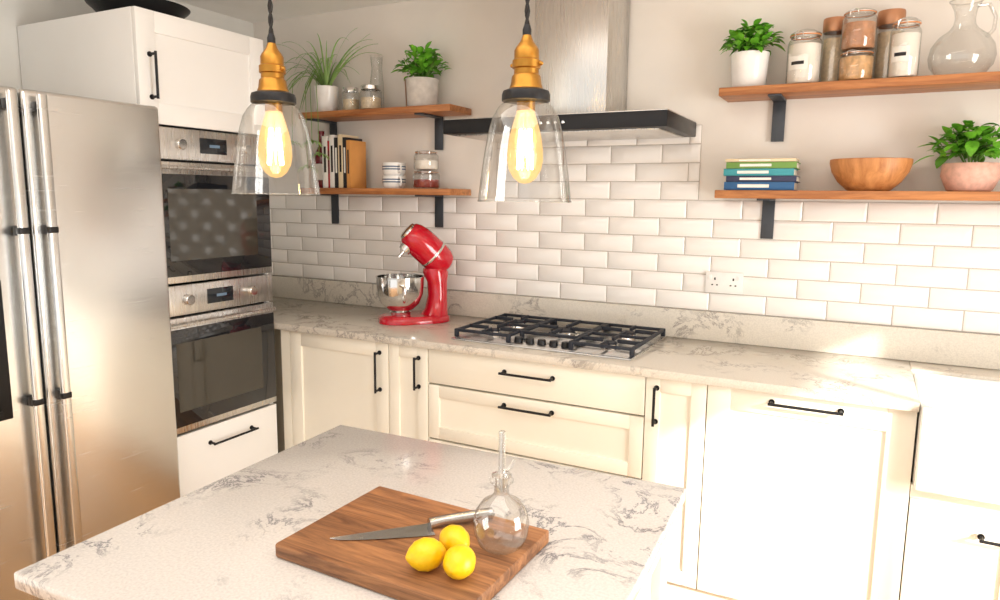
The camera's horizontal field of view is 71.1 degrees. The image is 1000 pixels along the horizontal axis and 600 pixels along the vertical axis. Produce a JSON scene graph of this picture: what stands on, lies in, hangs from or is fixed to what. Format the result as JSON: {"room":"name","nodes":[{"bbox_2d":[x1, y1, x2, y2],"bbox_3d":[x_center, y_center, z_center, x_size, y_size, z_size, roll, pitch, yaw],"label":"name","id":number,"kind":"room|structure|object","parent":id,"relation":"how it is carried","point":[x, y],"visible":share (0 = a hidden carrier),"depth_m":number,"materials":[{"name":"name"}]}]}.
{"room":"kitchen","nodes":[
{"label":"kitchen","id":0,"kind":"room"},
{"bbox_2d":[0,0,253,88],"bbox_3d":[-2.471,-0.046,2.008,0.100,2.400,4.600,5,9,27],"label":"wall","id":1,"kind":"structure","parent":0,"point":[13,13],"depth_m":2.83,"materials":[{"name":"paint"}]},
{"bbox_2d":[174,0,412,22],"bbox_3d":[-0.323,-1.086,0.790,4.860,0.060,4.700,5,9,27],"label":"ceiling","id":2,"kind":"structure","parent":0,"point":[252,11],"depth_m":3.49,"materials":[{"name":"paint"}]},
{"bbox_2d":[232,0,319,194],"bbox_3d":[-0.420,-0.658,1.265,0.163,0.925,0.163,5,9,27],"label":"pendant lamp","id":3,"kind":"object","parent":2,"relation":"hanging from","point":[272,92],"visible":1,"depth_m":1.28,"materials":[{"name":"clear glass"}]},
{"bbox_2d":[477,0,571,202],"bbox_3d":[0.047,-0.631,1.143,0.163,0.933,0.163,5,9,27],"label":"pendant lamp","id":4,"kind":"object","parent":2,"relation":"hanging from","point":[526,90],"visible":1,"depth_m":1.16,"materials":[{"name":"clear glass"}]},
{"bbox_2d":[253,0,999,334],"bbox_3d":[0.722,-0.154,2.984,4.860,2.400,0.112,5,9,27],"label":"wall","id":5,"kind":"structure","parent":0,"point":[635,229],"depth_m":2.89,"materials":[{"name":"white tile"}]},
{"bbox_2d":[298,104,470,149],"bbox_3d":[-0.572,-0.823,3.395,0.888,0.185,0.193,5,9,27],"label":"wooden shelf","id":6,"kind":"object","parent":5,"relation":"attached to","point":[438,111],"visible":0.84,"depth_m":3.34,"materials":[{"name":"brown wood"}]},
{"bbox_2d":[266,28,380,172],"bbox_3d":[-0.938,-0.995,3.513,0.776,0.716,0.273,5,9,27],"label":"spider plant","id":7,"kind":"object","parent":6,"relation":"on","point":[326,95],"visible":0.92,"depth_m":3.48,"materials":[{"name":"green plant"}]},
{"bbox_2d":[343,87,358,109],"bbox_3d":[-0.734,-0.985,3.445,0.086,0.115,0.086,5,9,27],"label":"glass jar","id":8,"kind":"object","parent":6,"relation":"on","point":[348,104],"visible":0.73,"depth_m":3.41,"materials":[{"name":"beige glass"}]},
{"bbox_2d":[361,84,380,108],"bbox_3d":[-0.623,-0.973,3.377,0.106,0.115,0.106,5,9,27],"label":"glass jar","id":9,"kind":"object","parent":6,"relation":"on","point":[366,102],"visible":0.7,"depth_m":3.34,"materials":[{"name":"beige glass"}]},
{"bbox_2d":[391,41,450,105],"bbox_3d":[-0.368,-1.042,3.238,0.294,0.298,0.223,5,9,27],"label":"basil","id":10,"kind":"object","parent":6,"relation":"on","point":[420,89],"visible":0.96,"depth_m":3.21,"materials":[{"name":"plant"}]},
{"bbox_2d":[301,188,470,226],"bbox_3d":[-0.576,-0.456,3.449,0.888,0.185,0.193,5,9,27],"label":"wooden shelf","id":11,"kind":"object","parent":5,"relation":"attached to","point":[334,193],"visible":1,"depth_m":3.39,"materials":[{"name":"brown wood"}]},
{"bbox_2d":[314,131,323,187],"bbox_3d":[-0.910,-0.717,3.575,0.075,0.286,0.075,5,9,27],"label":"wine bottle","id":12,"kind":"object","parent":11,"relation":"on","point":[318,159],"visible":0.62,"depth_m":3.55,"materials":[{"name":"glass"}]},
{"bbox_2d":[322,134,365,187],"bbox_3d":[-0.781,-0.691,3.507,0.175,0.258,0.126,5,9,27],"label":"cookbooks","id":13,"kind":"object","parent":11,"relation":"on","point":[346,167],"visible":0.88,"depth_m":3.46,"materials":[{"name":"paper"}]},
{"bbox_2d":[382,162,405,187],"bbox_3d":[-0.512,-0.600,3.377,0.113,0.121,0.124,2,8,7],"label":"striped mug","id":14,"kind":"object","parent":11,"relation":"on","point":[393,177],"visible":0.91,"depth_m":3.33,"materials":[{"name":"white ceramic"}]},
{"bbox_2d":[413,170,438,188],"bbox_3d":[-0.348,-0.569,3.300,0.128,0.085,0.128,9,12,44],"label":"glass storage jar","id":15,"kind":"object","parent":11,"relation":"on","point":[417,183],"visible":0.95,"depth_m":3.25,"materials":[{"name":"clear glass"}]},
{"bbox_2d":[414,150,438,170],"bbox_3d":[-0.347,-0.656,3.288,0.116,0.090,0.116,9,12,44],"label":"glass storage jar","id":16,"kind":"object","parent":15,"relation":"on","point":[427,165],"visible":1,"depth_m":3.25,"materials":[{"name":"clear glass"}]},
{"bbox_2d":[443,0,695,142],"bbox_3d":[0.282,-0.992,2.768,0.907,0.679,0.464,5,9,27],"label":"hood","id":17,"kind":"object","parent":5,"relation":"attached to","point":[583,45],"visible":1,"depth_m":2.73,"materials":[{"name":"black metal"}]},
{"bbox_2d":[705,271,743,294],"bbox_3d":[0.905,-0.069,2.828,0.146,0.086,0.013,5,9,27],"label":"wall socket","id":18,"kind":"object","parent":5,"relation":"attached to","point":[716,282],"depth_m":2.82,"materials":[{"name":"white plastic"}]},
{"bbox_2d":[714,190,999,238],"bbox_3d":[1.349,-0.289,2.461,1.132,0.185,0.193,5,9,27],"label":"wooden shelf","id":19,"kind":"object","parent":5,"relation":"attached to","point":[768,197],"visible":1,"depth_m":2.44,"materials":[{"name":"brown wood"}]},
{"bbox_2d":[723,158,800,189],"bbox_3d":[0.984,-0.469,2.626,0.254,0.114,0.161,5,9,27],"label":"stack","id":20,"kind":"object","parent":19,"relation":"on","point":[759,173],"visible":0.98,"depth_m":2.56,"materials":[{"name":"paper"}]},
{"bbox_2d":[830,157,913,190],"bbox_3d":[1.298,-0.439,2.459,0.260,0.110,0.203,5,9,27],"label":"wooden bowl","id":21,"kind":"object","parent":19,"relation":"on","point":[877,173],"visible":1,"depth_m":2.39,"materials":[{"name":"brown wood"}]},
{"bbox_2d":[914,120,999,190],"bbox_3d":[1.546,-0.475,2.309,0.318,0.230,0.228,5,9,27],"label":"potted mint","id":22,"kind":"object","parent":19,"relation":"on","point":[978,175],"visible":0.98,"depth_m":2.28,"materials":[{"name":"plant"}]},
{"bbox_2d":[719,71,999,141],"bbox_3d":[1.351,-0.656,2.408,1.137,0.185,0.193,5,9,27],"label":"wooden shelf","id":23,"kind":"object","parent":5,"relation":"attached to","point":[778,93],"visible":1,"depth_m":2.42,"materials":[{"name":"brown wood"}]},
{"bbox_2d":[719,18,785,86],"bbox_3d":[0.926,-0.908,2.587,0.232,0.250,0.205,5,9,27],"label":"basil","id":24,"kind":"object","parent":23,"relation":"on","point":[749,65],"visible":0.97,"depth_m":2.55,"materials":[{"name":"green plant"}]},
{"bbox_2d":[785,29,822,83],"bbox_3d":[1.082,-0.862,2.490,0.114,0.190,0.115,9,12,44],"label":"glass storage jar","id":25,"kind":"object","parent":23,"relation":"on","point":[803,58],"visible":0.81,"depth_m":2.45,"materials":[{"name":"clear glass"}]},
{"bbox_2d":[819,16,847,81],"bbox_3d":[1.196,-0.887,2.515,0.079,0.235,0.079,5,9,27],"label":"jar","id":26,"kind":"object","parent":23,"relation":"on","point":[832,50],"visible":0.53,"depth_m":2.49,"materials":[{"name":"clear glass"}]},
{"bbox_2d":[837,49,874,80],"bbox_3d":[1.229,-0.806,2.416,0.112,0.105,0.112,9,12,44],"label":"glass storage jar","id":27,"kind":"object","parent":23,"relation":"on","point":[857,67],"visible":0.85,"depth_m":2.38,"materials":[{"name":"clear glass"}]},
{"bbox_2d":[840,8,877,51],"bbox_3d":[1.230,-0.925,2.398,0.110,0.135,0.110,9,12,44],"label":"glass storage jar","id":28,"kind":"object","parent":27,"relation":"on","point":[856,35],"visible":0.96,"depth_m":2.36,"materials":[{"name":"clear glass"}]},
{"bbox_2d":[873,8,905,78],"bbox_3d":[1.353,-0.877,2.434,0.087,0.242,0.087,5,9,27],"label":"jar","id":29,"kind":"object","parent":23,"relation":"on","point":[886,18],"visible":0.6,"depth_m":2.41,"materials":[{"name":"clear glass"}]},
{"bbox_2d":[887,18,921,77],"bbox_3d":[1.346,-0.837,2.328,0.092,0.195,0.093,9,12,44],"label":"glass storage jar","id":30,"kind":"object","parent":23,"relation":"on","point":[904,51],"visible":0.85,"depth_m":2.30,"materials":[{"name":"clear glass"}]},
{"bbox_2d":[927,0,997,71],"bbox_3d":[1.516,-0.853,2.290,0.194,0.242,0.192,2,8,7],"label":"glass decanter","id":31,"kind":"object","parent":23,"relation":"on","point":[954,0],"visible":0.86,"depth_m":2.27,"materials":[{"name":"clear glass"}]},
{"bbox_3d":[-0.351,1.343,1.147,4.860,0.050,4.700,5,9,27],"label":"floor","id":32,"kind":"structure","parent":0,"visible":0},
{"bbox_2d":[0,86,180,599],"bbox_3d":[-1.754,0.225,2.364,0.851,1.775,0.900,5,9,27],"label":"refrigerator","id":33,"kind":"object","parent":32,"relation":"on","point":[89,447],"visible":0.92,"depth_m":2.25,"materials":[{"name":"silver metal"}]},
{"bbox_2d":[17,6,277,496],"bbox_3d":[-1.460,-0.046,3.030,0.755,2.125,0.600,5,9,27],"label":"tall cabinet","id":34,"kind":"object","parent":32,"relation":"on","point":[198,76],"visible":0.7,"depth_m":2.72,"materials":[{"name":"white wood"}]},
{"bbox_2d":[85,0,190,18],"bbox_3d":[-1.481,-1.146,2.781,0.379,0.117,0.475,7,10,36],"label":"wok","id":35,"kind":"object","parent":34,"relation":"on","point":[167,7],"visible":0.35,"depth_m":2.70,"materials":[{"name":"metal"}]},
{"bbox_2d":[159,126,271,283],"bbox_3d":[-1.353,-0.396,2.925,0.553,0.587,0.592,5,9,27],"label":"built-in oven","id":36,"kind":"object","parent":34,"relation":"in","point":[215,227],"visible":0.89,"depth_m":2.81,"materials":[{"name":"black metal"}]},
{"bbox_2d":[168,274,276,434],"bbox_3d":[-1.360,0.194,3.011,0.553,0.586,0.592,5,9,27],"label":"built-in oven","id":37,"kind":"object","parent":34,"relation":"in","point":[222,329],"visible":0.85,"depth_m":2.90,"materials":[{"name":"black metal"}]},
{"bbox_2d":[14,425,685,599],"bbox_3d":[-0.189,0.841,1.303,0.863,0.900,0.790,5,9,25],"label":"kitchen island","id":38,"kind":"object","parent":32,"relation":"on","point":[609,534],"visible":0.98,"depth_m":1.24,"materials":[{"name":"stone"}]},
{"bbox_2d":[275,486,548,599],"bbox_3d":[-0.138,0.397,1.144,0.360,0.024,0.264,5,10,29],"label":"chopping board","id":39,"kind":"object","parent":38,"relation":"on","point":[381,566],"visible":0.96,"depth_m":1.10,"materials":[{"name":"brown wood"}]},
{"bbox_2d":[330,507,494,539],"bbox_3d":[-0.138,0.373,1.153,0.274,0.021,0.040,-2,9,-19],"label":"kitchen knife","id":40,"kind":"object","parent":39,"relation":"on","point":[485,513],"visible":0.99,"depth_m":1.16,"materials":[{"name":"silver metal"}]},
{"bbox_2d":[405,537,445,571],"bbox_3d":[-0.110,0.377,1.036,0.054,0.049,0.050,3,9,16],"label":"lemon","id":41,"kind":"object","parent":39,"relation":"on","point":[426,554],"visible":0.94,"depth_m":1.02,"materials":[{"name":"yellow food"}]},
{"bbox_2d":[439,524,469,550],"bbox_3d":[-0.070,0.371,1.083,0.050,0.046,0.047,2,8,9],"label":"lemon","id":42,"kind":"object","parent":39,"relation":"on","point":[452,535],"visible":0.66,"depth_m":1.07,"materials":[{"name":"yellow food"}]},
{"bbox_2d":[443,544,475,579],"bbox_3d":[-0.059,0.380,1.017,0.049,0.048,0.053,-3,9,-21],"label":"lemon","id":43,"kind":"object","parent":39,"relation":"on","point":[459,561],"visible":1,"depth_m":1.00,"materials":[{"name":"yellow food"}]},
{"bbox_2d":[473,430,528,550],"bbox_3d":[0.002,0.297,1.096,0.089,0.191,0.089,5,9,27],"label":"oil bottle","id":44,"kind":"object","parent":39,"relation":"on","point":[500,430],"visible":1,"depth_m":1.09,"materials":[{"name":"clear glass"}]},
{"bbox_2d":[273,329,916,599],"bbox_3d":[-0.090,0.596,3.086,3.232,0.868,0.609,5,9,27],"label":"base cabinet","id":45,"kind":"object","parent":32,"relation":"on","point":[787,497],"visible":0.54,"depth_m":2.40,"materials":[{"name":"white wood"}]},
{"bbox_2d":[269,275,999,411],"bbox_3d":[0.488,0.138,2.738,4.506,0.149,0.629,5,9,27],"label":"countertop","id":46,"kind":"structure","parent":45,"relation":"on","point":[845,362],"depth_m":2.67,"materials":[{"name":"stone"}]},
{"bbox_2d":[375,223,453,325],"bbox_3d":[-0.397,-0.127,3.220,0.351,0.451,0.253,-7,11,-41],"label":"stand mixer","id":47,"kind":"object","parent":46,"relation":"on","point":[400,293],"visible":1,"depth_m":3.17,"materials":[{"name":"red metal"}]},
{"bbox_2d":[451,313,665,360],"bbox_3d":[0.249,0.136,2.881,0.752,0.044,0.500,5,9,27],"label":"gas hob","id":48,"kind":"object","parent":46,"relation":"in","point":[604,340],"visible":1,"depth_m":2.81,"materials":[{"name":"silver metal"}]},
{"bbox_2d":[911,372,999,504],"bbox_3d":[1.583,0.424,2.093,0.603,0.251,0.485,5,9,27],"label":"sink","id":49,"kind":"object","parent":46,"relation":"in","point":[956,453],"visible":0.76,"depth_m":1.99,"materials":[{"name":"white ceramic"}]},
{"bbox_2d":[898,473,999,599],"bbox_3d":[1.886,0.768,2.071,1.221,0.868,0.609,5,9,27],"label":"base cabinet","id":50,"kind":"object","parent":32,"relation":"on","point":[951,551],"visible":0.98,"depth_m":2.06,"materials":[{"name":"white wood"}]}
]}

